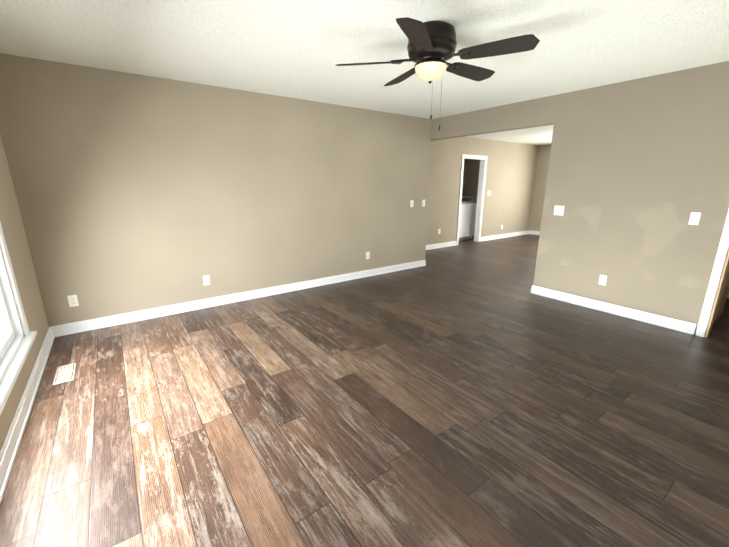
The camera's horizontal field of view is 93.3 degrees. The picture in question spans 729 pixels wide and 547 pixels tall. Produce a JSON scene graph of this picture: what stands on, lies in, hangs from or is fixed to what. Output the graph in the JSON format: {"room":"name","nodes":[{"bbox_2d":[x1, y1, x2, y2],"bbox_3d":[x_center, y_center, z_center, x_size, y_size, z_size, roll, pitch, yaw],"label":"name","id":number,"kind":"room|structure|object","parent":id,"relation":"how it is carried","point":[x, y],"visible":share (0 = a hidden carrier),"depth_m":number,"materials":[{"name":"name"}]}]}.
{"room":"empty living room","nodes":[
{"label":"empty living room","id":0,"kind":"room"},
{"bbox_2d":[0,133,48,450],"bbox_3d":[-1.577,-0.044,1.002,0.120,2.440,5.272,-10,18,-35],"label":"wall","id":1,"kind":"structure","parent":0,"point":[12,225],"depth_m":2.72,"materials":[{"name":"beige paint"}]},
{"bbox_2d":[0,222,36,414],"bbox_3d":[-1.693,-0.103,1.198,0.175,1.935,2.890,-10,18,-35],"label":"window","id":2,"kind":"structure","parent":1,"relation":"in","point":[16,342],"depth_m":2.35,"materials":[{"name":"white wood"}]},
{"bbox_2d":[0,327,54,503],"bbox_3d":[-1.907,0.938,1.855,0.027,0.108,3.712,-10,18,-35],"label":"baseboard","id":3,"kind":"structure","parent":1,"relation":"attached to","point":[9,449],"depth_m":2.09,"materials":[{"name":"white wood"}]},
{"bbox_2d":[0,53,431,326],"bbox_3d":[-0.996,-0.960,4.497,5.080,2.440,0.120,-10,18,-35],"label":"wall","id":4,"kind":"structure","parent":0,"point":[135,192],"depth_m":3.76,"materials":[{"name":"beige paint"}]},
{"bbox_2d":[67,295,78,306],"bbox_3d":[-2.836,0.267,3.348,0.070,0.115,0.008,-10,18,-35],"label":"electrical outlet","id":5,"kind":"object","parent":4,"relation":"attached to","point":[73,300],"visible":1,"depth_m":3.35,"materials":[{"name":"white plastic"}]},
{"bbox_2d":[203,275,209,284],"bbox_3d":[-1.854,0.080,4.040,0.070,0.115,0.008,-10,18,-35],"label":"electrical outlet","id":6,"kind":"object","parent":4,"relation":"attached to","point":[206,280],"visible":1,"depth_m":4.04,"materials":[{"name":"white plastic"}]},
{"bbox_2d":[50,260,425,336],"bbox_3d":[-0.952,0.183,4.735,5.080,0.108,0.027,-10,18,-35],"label":"baseboard","id":7,"kind":"structure","parent":4,"relation":"attached to","point":[91,324],"depth_m":4.11,"materials":[{"name":"white wood"}]},
{"bbox_2d":[0,234,728,546],"bbox_3d":[1.970,0.145,5.294,10.690,0.100,7.720,-10,18,-35],"label":"floor","id":8,"kind":"structure","parent":0,"point":[468,393],"depth_m":2.11,"materials":[{"name":"brown wood"}]},
{"bbox_2d":[53,363,75,384],"bbox_3d":[-2.329,0.775,2.676,0.116,0.008,0.310,-10,18,-35],"label":"floor vent","id":9,"kind":"object","parent":8,"relation":"in","point":[64,373],"visible":1,"depth_m":2.66,"materials":[{"name":"beige metal"}]},
{"bbox_2d":[459,203,472,240],"bbox_3d":[2.307,-1.427,8.947,0.670,1.090,0.684,-10,18,-35],"label":"washer","id":10,"kind":"object","parent":8,"relation":"on","point":[465,221],"visible":0.15,"depth_m":8.74,"materials":[{"name":"white metal"}]},
{"bbox_2d":[461,196,476,239],"bbox_3d":[2.880,-1.533,9.352,0.670,1.090,0.684,-10,18,-35],"label":"dryer","id":11,"kind":"object","parent":8,"relation":"on","point":[466,199],"visible":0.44,"depth_m":9.01,"materials":[{"name":"white"}]},
{"bbox_2d":[0,0,728,144],"bbox_3d":[1.970,-2.312,4.650,10.690,0.100,7.720,-10,18,-35],"label":"ceiling","id":12,"kind":"structure","parent":0,"point":[299,49],"depth_m":2.56,"materials":[{"name":"white paint"}]},
{"bbox_2d":[336,17,539,129],"bbox_3d":[0.489,-1.353,2.449,1.250,0.640,1.269,-10,18,-35],"label":"fan","id":13,"kind":"object","parent":12,"relation":"hanging from","point":[431,46],"visible":1,"depth_m":2.24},
{"bbox_2d":[462,159,464,195],"bbox_3d":[2.059,-2.267,9.490,2.140,2.440,0.120,-10,18,-35],"label":"wall","id":14,"kind":"structure","parent":0,"point":[463,177],"depth_m":9.88,"materials":[{"name":"beige paint"}]},
{"bbox_2d":[463,159,479,201],"bbox_3d":[3.264,-2.283,9.550,0.120,2.440,1.200,-10,18,-35],"label":"wall","id":15,"kind":"structure","parent":0,"point":[471,177],"depth_m":9.70,"materials":[{"name":"beige paint"}]},
{"bbox_2d":[426,136,538,244],"bbox_3d":[2.655,-1.963,8.330,5.490,2.440,0.120,-10,18,-35],"label":"wall","id":16,"kind":"structure","parent":0,"point":[511,167],"depth_m":8.48,"materials":[{"name":"beige paint"}]},
{"bbox_2d":[426,241,456,249],"bbox_3d":[1.338,-0.569,7.607,2.120,0.108,0.027,-10,18,-35],"label":"baseboard","id":17,"kind":"structure","parent":16,"relation":"attached to","point":[440,245],"depth_m":7.90,"materials":[{"name":"white wood"}]},
{"bbox_2d":[456,154,486,244],"bbox_3d":[2.532,-1.755,8.280,0.914,2.062,0.138,-10,18,-35],"label":"door frame","id":18,"kind":"structure","parent":16,"relation":"attached to","point":[480,194],"depth_m":8.35,"materials":[{"name":"white wood"}]},
{"bbox_2d":[480,230,528,241],"bbox_3d":[3.882,-1.039,9.404,2.320,0.108,0.027,-10,18,-35],"label":"baseboard","id":19,"kind":"structure","parent":16,"relation":"attached to","point":[493,237],"depth_m":9.31,"materials":[{"name":"white wood"}]},
{"bbox_2d":[431,94,557,140],"bbox_3d":[1.692,-2.174,4.932,0.120,0.311,2.111,-10,18,-35],"label":"header beam","id":20,"kind":"structure","parent":0,"point":[538,112],"depth_m":4.67,"materials":[{"name":"beige paint"}]},
{"bbox_2d":[529,145,550,230],"bbox_3d":[6.239,-1.873,7.986,0.120,2.440,4.680,-10,18,-35],"label":"wall","id":21,"kind":"structure","parent":0,"point":[540,185],"depth_m":9.63,"materials":[{"name":"beige paint"}]},
{"bbox_2d":[529,230,539,234],"bbox_3d":[6.144,-0.747,8.287,0.027,0.108,4.560,-10,18,-35],"label":"baseboard","id":22,"kind":"structure","parent":21,"relation":"attached to","point":[534,232],"depth_m":9.93,"materials":[{"name":"white wood"}]},
{"bbox_2d":[533,61,728,333],"bbox_3d":[3.210,-0.617,3.189,0.120,2.440,3.041,-10,18,-35],"label":"wall","id":23,"kind":"structure","parent":0,"point":[638,172],"depth_m":3.55,"materials":[{"name":"beige paint"}]},
{"bbox_2d":[554,206,564,215],"bbox_3d":[2.379,-0.771,4.210,0.013,0.115,0.116,-10,18,-35],"label":"light switch","id":24,"kind":"object","parent":23,"relation":"attached to","point":[558,210],"visible":1,"depth_m":4.21,"materials":[{"name":"white plastic"}]},
{"bbox_2d":[599,275,606,284],"bbox_3d":[2.729,0.075,3.941,0.008,0.115,0.070,-10,18,-35],"label":"electrical outlet","id":25,"kind":"object","parent":23,"relation":"attached to","point":[602,279],"visible":1,"depth_m":3.94,"materials":[{"name":"white plastic"}]},
{"bbox_2d":[531,285,695,334],"bbox_3d":[2.737,0.378,3.992,0.027,0.108,1.636,-10,18,-35],"label":"baseboard","id":26,"kind":"structure","parent":23,"relation":"attached to","point":[665,322],"depth_m":3.84,"materials":[{"name":"white wood"}]},
{"bbox_2d":[689,212,700,224],"bbox_3d":[3.110,-0.517,3.241,0.013,0.115,0.070,-10,18,-35],"label":"light switch","id":27,"kind":"object","parent":23,"relation":"attached to","point":[694,219],"visible":1,"depth_m":3.24,"materials":[{"name":"white plastic"}]},
{"bbox_2d":[695,209,728,336],"bbox_3d":[3.554,-0.325,2.763,0.138,2.092,0.934,-10,18,-35],"label":"door frame","id":28,"kind":"structure","parent":23,"relation":"attached to","point":[720,266],"depth_m":3.19,"materials":[{"name":"white wood"}]},
{"bbox_2d":[713,267,728,322],"bbox_3d":[3.707,-0.456,3.370,0.800,2.013,0.105,-10,18,-35],"label":"hall door","id":29,"kind":"structure","parent":23,"relation":"in","point":[722,301],"depth_m":3.64,"materials":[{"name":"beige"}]}
]}

